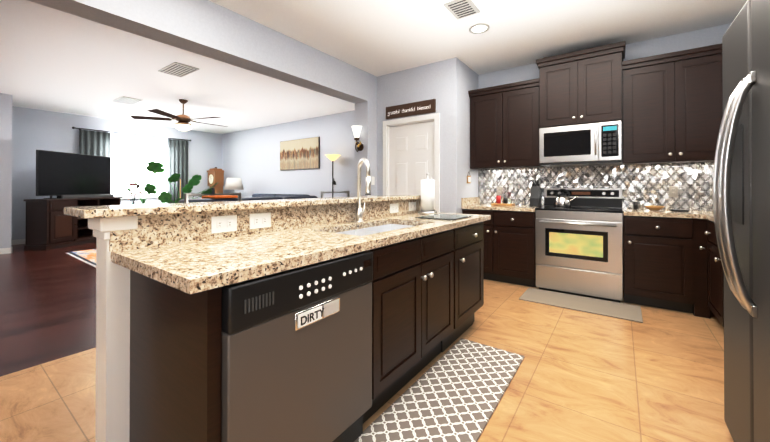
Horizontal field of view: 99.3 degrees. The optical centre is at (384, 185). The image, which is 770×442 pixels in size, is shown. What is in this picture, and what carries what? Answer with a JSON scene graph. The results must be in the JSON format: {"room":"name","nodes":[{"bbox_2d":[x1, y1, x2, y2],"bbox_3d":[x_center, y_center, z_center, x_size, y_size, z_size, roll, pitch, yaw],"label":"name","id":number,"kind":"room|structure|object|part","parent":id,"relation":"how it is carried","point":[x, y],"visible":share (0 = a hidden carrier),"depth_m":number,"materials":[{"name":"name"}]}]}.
{"room":"kitchen","nodes":[
{"label":"kitchen","id":0,"kind":"room"},
{"bbox_2d":[0,242,95,376],"bbox_3d":[-4.715,1.203,4.564,6.880,0.060,8.690,0,0,36],"label":"floor","id":1,"kind":"structure","parent":0,"point":[47,305],"depth_m":3.15,"materials":[{"name":"brown wood"}]},
{"bbox_2d":[0,93,11,247],"bbox_3d":[-8.193,-0.207,4.394,1.200,2.760,4.100,0,0,36],"label":"wall block","id":2,"kind":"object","parent":1,"relation":"on","point":[5,166],"visible":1,"depth_m":5.65,"materials":[{"name":"paint"}]},
{"bbox_2d":[0,247,12,253],"bbox_3d":[-7.696,1.121,4.038,0.015,0.100,4.115,0,0,36],"label":"baseboard","id":3,"kind":"structure","parent":1,"relation":"on","point":[10,249],"depth_m":5.65,"materials":[{"name":"white"}]},
{"bbox_2d":[23,197,122,250],"bbox_3d":[-6.288,0.720,6.731,0.457,0.930,1.630,0,0,3],"label":"tv stand","id":4,"kind":"object","parent":1,"relation":"on","point":[50,225],"visible":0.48,"depth_m":6.10,"materials":[{"name":"brown wood"}]},
{"bbox_2d":[36,150,110,198],"bbox_3d":[-6.332,-0.198,6.738,0.240,0.904,1.520,0,0,3],"label":"screen","id":5,"kind":"object","parent":4,"relation":"on","point":[60,173],"visible":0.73,"depth_m":6.59,"materials":[{"name":"black plastic"}]},
{"bbox_2d":[57,194,113,198],"bbox_3d":[-6.151,0.224,6.777,0.098,0.061,1.150,0,0,3],"label":"soundbar","id":6,"kind":"object","parent":4,"relation":"on","point":[82,196],"visible":1,"depth_m":6.66,"materials":[{"name":"black plastic"}]},
{"bbox_2d":[66,249,95,267],"bbox_3d":[-3.530,1.174,5.991,3.000,0.012,2.850,0,0,36],"label":"area rug","id":7,"kind":"object","parent":1,"relation":"on","point":[88,256],"visible":0.19,"depth_m":5.44,"materials":[{"name":"fabric"}]},
{"bbox_2d":[144,161,217,202],"bbox_3d":[-5.038,0.320,8.153,0.611,1.746,1.629,0,0,36],"label":"monstera plant","id":8,"kind":"object","parent":1,"relation":"on","point":[155,168],"visible":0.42,"depth_m":7.79,"materials":[{"name":"green plant"}]},
{"bbox_2d":[207,167,223,193],"bbox_3d":[-4.885,0.334,9.421,0.460,1.730,0.270,0,0,36],"label":"clock","id":9,"kind":"object","parent":1,"relation":"on","point":[215,175],"visible":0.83,"depth_m":9.31,"materials":[{"name":"brown wood"}]},
{"bbox_2d":[178,196,317,202],"bbox_3d":[-2.138,0.668,5.060,0.950,0.984,2.660,0,0,36],"label":"sofa","id":10,"kind":"object","parent":1,"relation":"on","point":[236,199],"visible":0.1,"depth_m":4.57,"materials":[{"name":"blue"}]},
{"bbox_2d":[202,195,237,198],"bbox_3d":[-2.231,0.255,4.428,0.360,0.235,0.320,0,0,36],"label":"throw blanket","id":11,"kind":"object","parent":10,"relation":"on","point":[221,196],"visible":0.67,"depth_m":4.35,"materials":[{"name":"orange fabric"}]},
{"bbox_2d":[252,194,309,196],"bbox_3d":[-2.858,0.680,7.758,2.230,0.940,0.960,0,0,36],"label":"loveseat","id":12,"kind":"object","parent":1,"relation":"on","point":[265,195],"visible":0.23,"depth_m":7.87,"materials":[{"name":"blue"}]},
{"bbox_2d":[325,154,339,196],"bbox_3d":[-1.100,0.273,6.891,0.330,1.825,0.330,0,0,36],"label":"floor lamp","id":13,"kind":"object","parent":1,"relation":"on","point":[332,157],"visible":0.69,"depth_m":6.83,"materials":[{"name":"grey metal"}]},
{"bbox_3d":[-4.030,0.896,8.723,0.500,0.600,0.500,0,0,36],"label":"end table","id":14,"kind":"object","parent":1,"relation":"on","visible":0},
{"bbox_2d":[224,178,243,192],"bbox_3d":[-4.030,0.199,8.726,0.480,0.790,0.480,0,0,36],"label":"table lamp","id":15,"kind":"object","parent":14,"relation":"on","point":[233,184],"visible":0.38,"depth_m":8.56,"materials":[{"name":"grey fabric"}]},
{"bbox_3d":[-5.834,0.870,7.704,0.400,0.640,0.440,0,0,36],"label":"potted plant","id":16,"kind":"object","parent":1,"relation":"on","visible":0},
{"bbox_2d":[118,182,146,204],"bbox_3d":[-5.846,0.234,7.665,0.352,0.629,0.595,0,0,36],"label":"potted plant","id":17,"kind":"object","parent":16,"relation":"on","point":[137,184],"visible":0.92,"depth_m":7.64,"materials":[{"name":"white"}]},
{"bbox_2d":[11,106,221,239],"bbox_3d":[-7.460,-0.196,6.545,0.120,2.760,8.450,0,0,36],"label":"wall","id":18,"kind":"structure","parent":0,"point":[33,130],"depth_m":7.15,"materials":[{"name":"paint"}]},
{"bbox_2d":[11,239,25,244],"bbox_3d":[-6.214,1.143,8.155,0.015,0.100,4.330,0,0,36],"label":"baseboard","id":19,"kind":"structure","parent":18,"relation":"attached to","point":[19,241],"depth_m":6.56,"materials":[{"name":"white"}]},
{"bbox_2d":[72,127,190,140],"bbox_3d":[-6.155,-1.257,8.168,0.108,0.050,2.450,0,0,36],"label":"curtain rod","id":20,"kind":"object","parent":18,"relation":"attached to","point":[129,133],"visible":0.94,"depth_m":7.97,"materials":[{"name":"grey metal"}]},
{"bbox_2d":[79,129,109,156],"bbox_3d":[-6.612,-0.036,7.471,0.054,2.410,0.551,0,0,36],"label":"curtain","id":21,"kind":"object","parent":20,"relation":"hanging from","point":[95,143],"visible":0.35,"depth_m":7.45,"materials":[{"name":"fabric"}]},
{"bbox_2d":[168,139,187,202],"bbox_3d":[-5.602,-0.028,8.876,0.054,2.410,0.511,0,0,36],"label":"curtain","id":22,"kind":"object","parent":20,"relation":"hanging from","point":[177,156],"visible":0.56,"depth_m":8.84,"materials":[{"name":"fabric"}]},
{"bbox_2d":[110,141,167,198],"bbox_3d":[-6.210,-0.362,8.241,0.170,1.370,1.320,0,0,36],"label":"window","id":23,"kind":"structure","parent":18,"relation":"in","point":[166,164],"depth_m":8.52,"materials":[{"name":"white"}]},
{"bbox_2d":[110,143,166,196],"bbox_3d":[-6.202,-0.357,8.235,0.040,1.295,1.236,0,0,36],"label":"window blinds","id":24,"kind":"object","parent":23,"relation":"attached to","point":[129,164],"visible":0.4,"depth_m":8.17,"materials":[{"name":"white"}]},
{"bbox_2d":[222,110,354,197],"bbox_3d":[-2.250,-0.188,8.052,6.820,2.760,0.160,0,0,36],"label":"wall","id":25,"kind":"structure","parent":0,"point":[251,158],"depth_m":7.93,"materials":[{"name":"paint"}]},
{"bbox_3d":[-2.066,-0.744,7.848,1.410,0.720,0.038,0,0,36],"label":"painting","id":26,"kind":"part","parent":25,"relation":"part of"},
{"bbox_2d":[355,73,376,196],"bbox_3d":[0.161,-0.202,5.358,0.240,2.760,1.720,0,0,36],"label":"wall","id":27,"kind":"structure","parent":0,"point":[366,115],"depth_m":4.67,"materials":[{"name":"paint"}]},
{"bbox_2d":[351,126,363,151],"bbox_3d":[-0.393,-0.648,4.599,0.150,0.356,0.159,0,0,36],"label":"sconce","id":28,"kind":"object","parent":27,"relation":"attached to","point":[356,132],"visible":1,"depth_m":4.57,"materials":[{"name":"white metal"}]},
{"bbox_2d":[371,177,374,184],"bbox_3d":[-0.171,-0.066,4.679,0.010,0.120,0.070,0,0,36],"label":"switch plate","id":29,"kind":"object","parent":27,"relation":"attached to","point":[372,180],"visible":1,"depth_m":4.67,"materials":[{"name":"white plastic"}]},
{"bbox_2d":[0,279,733,441],"bbox_3d":[-0.124,1.186,1.263,4.430,0.060,8.690,0,0,36],"label":"floor","id":30,"kind":"structure","parent":0,"point":[657,375],"depth_m":1.93,"materials":[{"name":"beige tile"}]},
{"bbox_2d":[184,192,241,202],"bbox_3d":[-0.992,0.605,2.106,0.459,1.111,0.462,0,0,36],"label":"bar stool","id":31,"kind":"object","parent":30,"relation":"on","point":[186,195],"visible":0.06,"depth_m":2.17,"materials":[{"name":"silver metal"}]},
{"bbox_2d":[84,198,490,441],"bbox_3d":[-0.117,0.639,2.016,0.826,1.042,2.425,0,0,36],"label":"kitchen island","id":32,"kind":"object","parent":30,"relation":"on","point":[337,319],"depth_m":1.24,"materials":[{"name":"beige stone"}]},
{"bbox_2d":[64,194,431,217],"bbox_3d":[-0.407,0.104,2.194,0.290,0.030,2.480,0,0,36],"label":"island countertop","id":33,"kind":"structure","parent":32,"relation":"on","point":[79,211],"depth_m":1.41,"materials":[{"name":"beige stone"}]},
{"bbox_2d":[348,158,379,201],"bbox_3d":[-0.136,0.033,2.217,0.188,0.436,0.157,0,0,36],"label":"faucet","id":34,"kind":"object","parent":33,"relation":"on","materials":[{"name":"silver metal"}]},
{"bbox_2d":[221,250,372,441],"bbox_3d":[-0.287,0.717,1.229,0.108,0.846,0.670,0,0,36],"label":"dishwasher","id":35,"kind":"object","parent":32,"relation":"in","point":[297,342],"depth_m":1.14,"materials":[{"name":"grey metal"}]},
{"bbox_2d":[337,224,411,235],"bbox_3d":[-0.034,0.388,2.035,0.396,0.200,0.816,0,0,36],"label":"sink","id":36,"kind":"object","parent":32,"relation":"in","point":[368,229],"depth_m":2.22,"materials":[{"name":"silver metal"}]},
{"bbox_2d":[321,191,349,197],"bbox_3d":[-0.309,0.611,3.056,0.459,1.111,0.462,0,0,36],"label":"bar stool","id":37,"kind":"object","parent":30,"relation":"on","point":[347,192],"visible":0.15,"depth_m":3.18,"materials":[{"name":"silver metal"}]},
{"bbox_2d":[354,338,523,441],"bbox_3d":[0.393,1.152,1.828,0.450,0.012,1.250,0,0,36],"label":"kitchen mat","id":38,"kind":"object","parent":30,"relation":"on","point":[455,392],"visible":0.98,"depth_m":1.75,"materials":[{"name":"grey fabric"}]},
{"bbox_2d":[461,206,500,281],"bbox_3d":[1.347,0.737,4.288,0.465,0.870,0.621,0,0,36],"label":"base cabinet","id":39,"kind":"object","parent":30,"relation":"on","point":[491,228],"depth_m":3.96,"materials":[{"name":"brown wood"}]},
{"bbox_2d":[501,210,536,287],"bbox_3d":[1.644,0.736,4.075,0.535,0.870,0.621,0,0,36],"label":"base cabinet","id":40,"kind":"object","parent":30,"relation":"on","point":[518,235],"depth_m":3.78,"materials":[{"name":"brown wood"}]},
{"bbox_2d":[465,202,541,209],"bbox_3d":[1.507,0.280,4.171,0.866,0.038,0.628,0,0,36],"label":"countertop","id":41,"kind":"structure","parent":40,"relation":"on","point":[480,205],"depth_m":4.02,"materials":[{"name":"beige stone"}]},
{"bbox_2d":[491,196,514,205],"bbox_3d":[1.537,0.197,4.256,0.260,0.125,0.160,0,0,36],"label":"tray","id":42,"kind":"object","parent":41,"relation":"on","point":[499,203],"visible":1,"depth_m":4.24,"materials":[{"name":"brown wood"}]},
{"bbox_2d":[529,180,540,206],"bbox_3d":[1.871,0.095,4.069,0.108,0.328,0.194,0,0,36],"label":"knife block","id":43,"kind":"object","parent":41,"relation":"on","point":[535,196],"visible":0.98,"depth_m":4.03,"materials":[{"name":"black plastic"}]},
{"bbox_2d":[535,188,622,302],"bbox_3d":[2.161,0.601,3.648,0.796,1.135,0.670,0,0,36],"label":"range","id":44,"kind":"object","parent":30,"relation":"on","point":[579,246],"visible":0.94,"depth_m":3.44,"materials":[{"name":"silver metal"}]},
{"bbox_2d":[554,189,576,206],"bbox_3d":[2.116,0.145,3.840,0.247,0.212,0.190,0,0,36],"label":"kettle","id":45,"kind":"object","parent":44,"relation":"on","point":[562,200],"visible":1,"depth_m":3.79,"materials":[{"name":"silver metal"}]},
{"bbox_2d":[519,288,642,322],"bbox_3d":[1.904,1.160,3.236,1.000,0.011,0.460,0,0,36],"label":"mat","id":46,"kind":"object","parent":30,"relation":"on","point":[624,311],"visible":0.96,"depth_m":3.17,"materials":[{"name":"beige fabric"}]},
{"bbox_2d":[623,214,696,315],"bbox_3d":[2.720,0.732,3.301,0.508,0.870,0.621,0,0,36],"label":"base cabinet","id":47,"kind":"object","parent":30,"relation":"on","point":[671,260],"depth_m":3.04,"materials":[{"name":"brown wood"}]},
{"bbox_2d":[622,206,713,217],"bbox_3d":[3.009,0.275,3.091,1.226,0.038,0.628,0,0,36],"label":"countertop","id":48,"kind":"structure","parent":47,"relation":"on","point":[692,213],"depth_m":3.08,"materials":[{"name":"beige stone"}]},
{"bbox_2d":[633,201,688,211],"bbox_3d":[2.804,0.210,3.346,0.420,0.090,0.202,0,0,36],"label":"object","id":49,"kind":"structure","parent":48,"relation":"on","point":[641,206],"depth_m":3.33,"materials":[{"name":"stone"}]},
{"bbox_2d":[705,218,716,318],"bbox_3d":[2.889,0.727,2.421,0.639,0.870,0.617,0,0,36],"label":"base cabinet","id":50,"kind":"object","parent":30,"relation":"on","point":[710,234],"depth_m":2.75,"materials":[{"name":"brown wood"}]},
{"bbox_2d":[705,214,713,221],"bbox_3d":[2.556,0.269,1.965,0.648,0.038,1.730,0,0,36],"label":"countertop","id":51,"kind":"structure","parent":50,"relation":"on","point":[706,215],"depth_m":2.76,"materials":[{"name":"beige stone"}]},
{"bbox_2d":[717,244,723,326],"bbox_3d":[2.572,0.725,1.981,0.639,0.870,0.734,0,0,36],"label":"base cabinet","id":52,"kind":"object","parent":30,"relation":"on","point":[720,272],"depth_m":2.49,"materials":[{"name":"brown wood"}]},
{"bbox_2d":[713,0,769,441],"bbox_3d":[1.623,0.219,0.930,0.947,1.870,1.000,0,0,36],"label":"fridge","id":53,"kind":"object","parent":30,"relation":"on","point":[741,191],"visible":1,"depth_m":1.22,"materials":[{"name":"grey metal"}]},
{"bbox_2d":[0,0,746,133],"bbox_3d":[-2.917,-1.643,3.287,11.310,0.100,8.690,0,0,36],"label":"ceiling","id":54,"kind":"structure","parent":0,"point":[53,60],"depth_m":3.75,"materials":[{"name":"paint"}]},
{"bbox_2d":[113,96,141,104],"bbox_3d":[-4.776,-1.570,6.070,0.550,0.015,0.300,0,0,36],"label":"ceiling vent","id":55,"kind":"object","parent":54,"relation":"in","point":[127,100],"visible":1,"depth_m":6.04,"materials":[{"name":"grey"}]},
{"bbox_2d":[158,62,198,76],"bbox_3d":[-2.834,-1.579,4.489,0.550,0.015,0.300,0,0,36],"label":"ceiling vent","id":56,"kind":"object","parent":54,"relation":"in","point":[178,69],"visible":1,"depth_m":4.45,"materials":[{"name":"grey metal"}]},
{"bbox_2d":[131,99,227,130],"bbox_3d":[-3.704,-1.293,6.101,1.568,0.569,1.498,0,0,36],"label":"ceiling fan","id":57,"kind":"object","parent":54,"relation":"hanging from","point":[183,124],"visible":1,"depth_m":5.95,"materials":[{"name":"brown wood"}]},
{"bbox_2d":[28,0,367,102],"bbox_3d":[-2.341,-1.401,1.886,0.240,0.400,6.850,0,0,36],"label":"beam","id":58,"kind":"structure","parent":54,"relation":"attached to","point":[210,29],"depth_m":2.98,"materials":[{"name":"paint"}]},
{"bbox_2d":[444,0,479,19],"bbox_3d":[0.694,-1.587,2.938,0.220,0.015,0.300,0,0,36],"label":"ceiling vent","id":59,"kind":"object","parent":54,"relation":"in","point":[458,9],"visible":1,"depth_m":2.93,"materials":[{"name":"grey metal"}]},
{"bbox_2d":[469,23,488,33],"bbox_3d":[0.954,-1.587,3.317,0.200,0.011,0.200,0,0,36],"label":"recessed light","id":60,"kind":"object","parent":54,"relation":"in","point":[480,28],"visible":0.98,"depth_m":3.31,"materials":[{"name":"grey"}]},
{"bbox_2d":[377,57,477,213],"bbox_3d":[0.612,-0.206,4.726,1.230,2.760,0.780,0,0,36],"label":"wall","id":61,"kind":"structure","parent":0,"point":[448,84],"depth_m":4.23,"materials":[{"name":"paint"}]},
{"bbox_2d":[386,99,435,118],"bbox_3d":[0.332,-1.027,4.436,0.780,0.170,0.022,0,0,36],"label":"sign","id":62,"kind":"object","parent":61,"relation":"attached to","point":[414,108],"visible":1,"depth_m":4.41,"materials":[{"name":"brown wood"}]},
{"bbox_2d":[389,121,433,194],"bbox_3d":[0.349,0.161,4.443,0.738,2.003,0.113,0,0,36],"label":"pantry door","id":63,"kind":"structure","parent":61,"relation":"in","point":[411,155],"depth_m":4.47,"materials":[{"name":"white wood"}]},
{"bbox_2d":[383,113,439,212],"bbox_3d":[0.369,0.126,4.481,0.890,2.095,0.138,0,0,36],"label":"door frame","id":64,"kind":"structure","parent":61,"relation":"attached to","point":[435,118],"depth_m":4.34,"materials":[{"name":"white wood"}]},
{"bbox_2d":[467,172,470,182],"bbox_3d":[1.119,-0.109,4.361,0.015,0.162,0.120,0,0,36],"label":"hanging sign","id":65,"kind":"object","parent":61,"relation":"attached to","point":[468,179],"visible":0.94,"depth_m":4.35,"materials":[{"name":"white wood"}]},
{"bbox_2d":[461,198,480,205],"bbox_3d":[1.160,0.213,4.412,0.020,0.100,0.613,0,0,36],"label":"backsplash","id":66,"kind":"structure","parent":61,"relation":"attached to","point":[464,201],"depth_m":4.33,"materials":[{"name":"beige stone"}]},
{"bbox_2d":[478,23,731,166],"bbox_3d":[2.502,-0.210,3.921,3.020,2.760,0.120,0,0,36],"label":"wall","id":67,"kind":"structure","parent":0,"point":[709,36],"depth_m":3.58,"materials":[{"name":"paint"}]},
{"bbox_2d":[468,81,543,168],"bbox_3d":[1.591,-0.726,4.288,0.871,0.996,0.348,0,0,36],"label":"upper cabinet","id":68,"kind":"object","parent":67,"relation":"attached to","point":[504,134],"depth_m":4.13,"materials":[{"name":"brown wood"}]},
{"bbox_2d":[536,45,623,128],"bbox_3d":[2.252,-1.053,3.784,0.790,0.755,0.398,0,0,36],"label":"upper cabinet","id":69,"kind":"object","parent":67,"relation":"attached to","point":[585,88],"depth_m":3.60,"materials":[{"name":"brown wood"}]},
{"bbox_2d":[539,121,621,166],"bbox_3d":[2.230,-0.451,3.749,0.780,0.430,0.476,0,0,36],"label":"microwave","id":70,"kind":"object","parent":69,"relation":"attached to","point":[591,144],"visible":1,"depth_m":3.57,"materials":[{"name":"silver metal"}]},
{"bbox_2d":[622,45,722,164],"bbox_3d":[2.947,-0.741,3.314,0.881,1.016,0.348,0,0,36],"label":"upper cabinet","id":71,"kind":"object","parent":67,"relation":"attached to","point":[666,108],"depth_m":3.20,"materials":[{"name":"brown wood"}]}
]}

